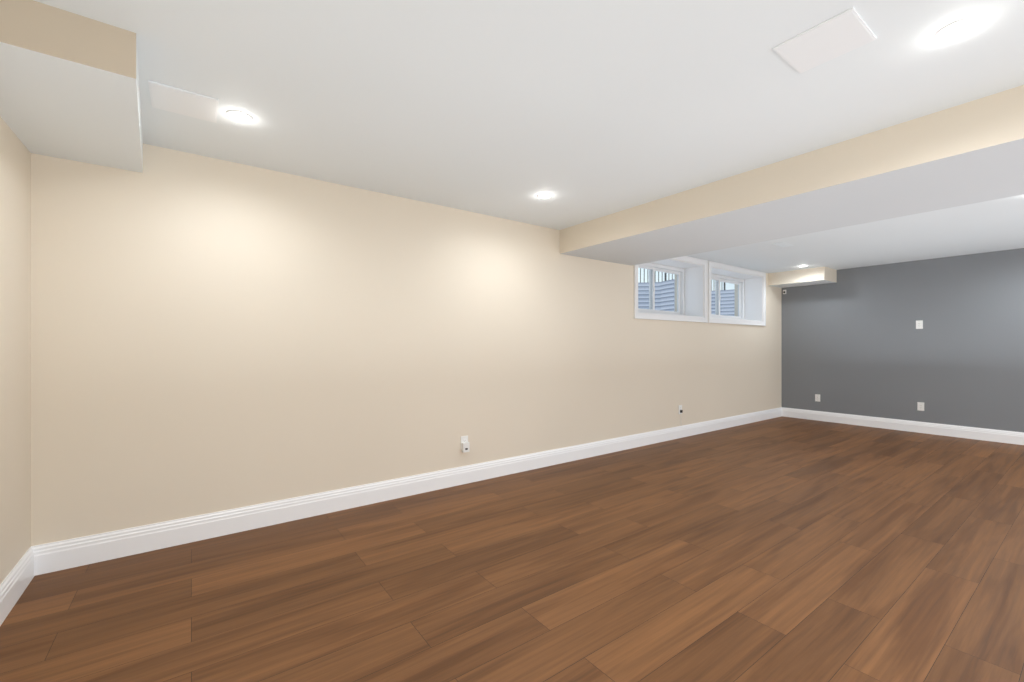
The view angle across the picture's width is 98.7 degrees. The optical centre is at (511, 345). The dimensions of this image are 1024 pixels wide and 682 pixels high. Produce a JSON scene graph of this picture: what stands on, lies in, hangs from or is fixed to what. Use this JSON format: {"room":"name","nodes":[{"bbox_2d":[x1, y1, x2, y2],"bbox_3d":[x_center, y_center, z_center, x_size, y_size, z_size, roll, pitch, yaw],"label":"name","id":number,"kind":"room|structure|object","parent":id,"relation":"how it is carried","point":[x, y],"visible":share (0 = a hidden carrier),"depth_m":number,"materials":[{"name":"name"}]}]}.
{"room":"finished basement","nodes":[
{"label":"finished basement","id":0,"kind":"room"},
{"bbox_2d":[0,117,30,583],"bbox_3d":[-0.709,0.011,-0.559,0.450,2.377,7.632,0,0,-36],"label":"wall","id":1,"kind":"structure","parent":0,"point":[15,349],"depth_m":2.08,"materials":[{"name":"beige paint"}]},
{"bbox_2d":[0,546,34,625],"bbox_3d":[-0.520,1.124,-0.422,0.017,0.152,6.732,0,0,-36],"label":"baseboard","id":2,"kind":"structure","parent":1,"relation":"attached to","point":[14,584],"depth_m":2.06,"materials":[{"name":"white wood"}]},
{"bbox_2d":[31,143,781,545],"bbox_3d":[0.904,0.011,5.064,8.785,2.377,0.450,0,0,-36],"label":"wall","id":3,"kind":"structure","parent":0,"point":[211,335],"depth_m":3.06,"materials":[{"name":"beige paint"}]},
{"bbox_2d":[32,407,781,575],"bbox_3d":[1.042,1.124,4.875,8.785,0.152,0.017,0,0,-36],"label":"baseboard","id":4,"kind":"structure","parent":3,"relation":"attached to","point":[70,553],"depth_m":3.09,"materials":[{"name":"white wood"}]},
{"bbox_2d":[461,436,469,452],"bbox_3d":[-0.404,0.854,3.805,0.070,0.132,0.040,0,0,-36],"label":"electrical outlet","id":5,"kind":"object","parent":3,"relation":"attached to","point":[465,445],"visible":1,"depth_m":3.80,"materials":[{"name":"white plastic"}]},
{"bbox_2d":[638,281,674,311],"bbox_3d":[1.581,-0.410,6.289,1.778,1.120,0.711,0,0,-36],"label":"window well","id":6,"kind":"object","parent":3,"relation":"attached to","point":[642,298],"depth_m":6.75,"materials":[{"name":"silver metal"}]},
{"bbox_2d":[634,256,707,322],"bbox_3d":[1.962,-0.746,5.768,1.566,0.858,0.389,0,0,-36],"label":"window unit","id":7,"kind":"structure","parent":3,"relation":"in","point":[692,291],"depth_m":6.05,"materials":[{"name":"white plastic"}]},
{"bbox_2d":[679,405,682,413],"bbox_3d":[2.180,0.827,5.699,0.067,0.107,0.028,0,0,-36],"label":"electrical outlet","id":8,"kind":"object","parent":3,"relation":"attached to","point":[680,410],"visible":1,"depth_m":5.68,"materials":[{"name":"white plastic"}]},
{"bbox_2d":[659,279,734,315],"bbox_3d":[2.908,-0.410,7.287,1.898,1.120,0.759,0,0,-36],"label":"window well","id":9,"kind":"object","parent":3,"relation":"attached to","point":[671,305],"depth_m":7.59,"materials":[{"name":"silver metal"}]},
{"bbox_2d":[708,261,765,325],"bbox_3d":[3.303,-0.746,6.747,1.686,0.858,0.389,0,0,-36],"label":"window unit","id":10,"kind":"structure","parent":3,"relation":"in","point":[749,289],"depth_m":7.04,"materials":[{"name":"white plastic"}]},
{"bbox_2d":[0,416,1023,681],"bbox_3d":[3.021,1.260,2.163,9.685,0.120,7.632,0,0,-36],"label":"floor","id":11,"kind":"structure","parent":0,"point":[782,548],"depth_m":2.23,"materials":[{"name":"brown wood"}]},
{"bbox_2d":[34,0,1023,273],"bbox_3d":[3.021,-1.277,2.163,9.685,0.200,7.632,0,0,-36],"label":"ceiling","id":12,"kind":"structure","parent":0,"point":[584,110],"depth_m":2.05,"materials":[{"name":"white paint"}]},
{"bbox_2d":[0,0,142,172],"bbox_3d":[-1.964,-1.091,1.974,0.509,0.172,1.160,0,0,-36],"label":"ceiling soffit","id":13,"kind":"structure","parent":12,"relation":"attached to","point":[69,86],"depth_m":1.70,"materials":[{"name":"beige paint"}]},
{"bbox_2d":[148,80,218,122],"bbox_3d":[-1.585,-1.173,2.130,0.262,0.008,0.262,0,0,-36],"label":"access panel","id":14,"kind":"object","parent":12,"relation":"attached to","point":[179,101],"visible":1,"depth_m":2.11,"materials":[{"name":"white"}]},
{"bbox_2d":[225,110,253,122],"bbox_3d":[-1.397,-1.175,2.254,0.124,0.005,0.124,0,0,-36],"label":"recessed light","id":15,"kind":"object","parent":12,"relation":"in","point":[239,116],"visible":1,"depth_m":2.25,"materials":[{"name":"white plastic"}]},
{"bbox_2d":[537,193,551,198],"bbox_3d":[0.256,-1.175,3.449,0.124,0.005,0.124,0,0,-36],"label":"recessed light","id":16,"kind":"object","parent":12,"relation":"in","point":[544,195],"visible":1,"depth_m":3.44,"materials":[{"name":"white plastic"}]},
{"bbox_2d":[560,85,1023,265],"bbox_3d":[2.927,-1.056,2.094,1.127,0.241,6.732,0,0,-36],"label":"bulkhead","id":17,"kind":"object","parent":12,"relation":"attached to","point":[970,152],"visible":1,"depth_m":2.78,"materials":[{"name":"beige paint"}]},
{"bbox_2d":[768,267,836,287],"bbox_3d":[4.620,-1.079,7.008,0.489,0.197,0.790,0,0,-36],"label":"ceiling soffit","id":18,"kind":"structure","parent":12,"relation":"attached to","point":[811,276],"depth_m":6.83,"materials":[{"name":"beige paint"}]},
{"bbox_2d":[772,7,876,72],"bbox_3d":[1.213,-1.173,1.709,0.262,0.008,0.262,0,0,-36],"label":"access panel","id":19,"kind":"object","parent":12,"relation":"attached to","point":[844,32],"visible":1,"depth_m":1.69,"materials":[{"name":"white"}]},
{"bbox_2d":[933,17,980,41],"bbox_3d":[1.653,-1.175,1.633,0.124,0.005,0.124,0,0,-36],"label":"recessed light","id":20,"kind":"object","parent":12,"relation":"in","point":[956,29],"visible":1,"depth_m":1.63,"materials":[{"name":"white plastic"}]},
{"bbox_2d":[782,248,1023,431],"bbox_3d":[6.751,0.011,4.885,0.450,2.377,7.632,0,0,-36],"label":"wall","id":21,"kind":"structure","parent":0,"point":[855,341],"depth_m":6.09,"materials":[{"name":"paint"}]},
{"bbox_2d":[815,394,819,401],"bbox_3d":[4.897,0.839,7.037,0.008,0.115,0.070,0,0,-36],"label":"electrical outlet","id":22,"kind":"object","parent":21,"relation":"attached to","point":[817,397],"visible":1,"depth_m":7.04,"materials":[{"name":"white plastic"}]},
{"bbox_2d":[782,407,1023,444],"bbox_3d":[6.562,1.124,4.748,0.017,0.152,6.732,0,0,-36],"label":"baseboard","id":23,"kind":"structure","parent":21,"relation":"attached to","point":[1002,436],"depth_m":6.09,"materials":[{"name":"white wood"}]},
{"bbox_2d":[916,320,922,328],"bbox_3d":[5.614,-0.288,6.054,0.008,0.115,0.070,0,0,-36],"label":"light switch","id":24,"kind":"object","parent":21,"relation":"attached to","point":[919,324],"visible":1,"depth_m":6.05,"materials":[{"name":"white plastic"}]},
{"bbox_2d":[917,402,923,410],"bbox_3d":[5.623,0.838,6.042,0.008,0.115,0.070,0,0,-36],"label":"electrical outlet","id":25,"kind":"object","parent":21,"relation":"attached to","point":[920,406],"visible":1,"depth_m":6.04,"materials":[{"name":"white plastic"}]},
{"label":"outside","id":26,"kind":"structure","parent":0,"visible":0},
{"bbox_3d":[0.088,-0.983,10.905,9.000,0.035,8.050,0,0,-36],"label":"snow","id":27,"kind":"object","parent":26,"visible":0},
{"bbox_2d":[640,268,724,290],"bbox_3d":[2.199,-1.625,8.268,7.100,1.250,0.028,0,0,-36],"label":"fence rail","id":28,"kind":"object","parent":27,"relation":"on","point":[662,278],"depth_m":8.80,"materials":[{"name":"grey metal"}]}
]}

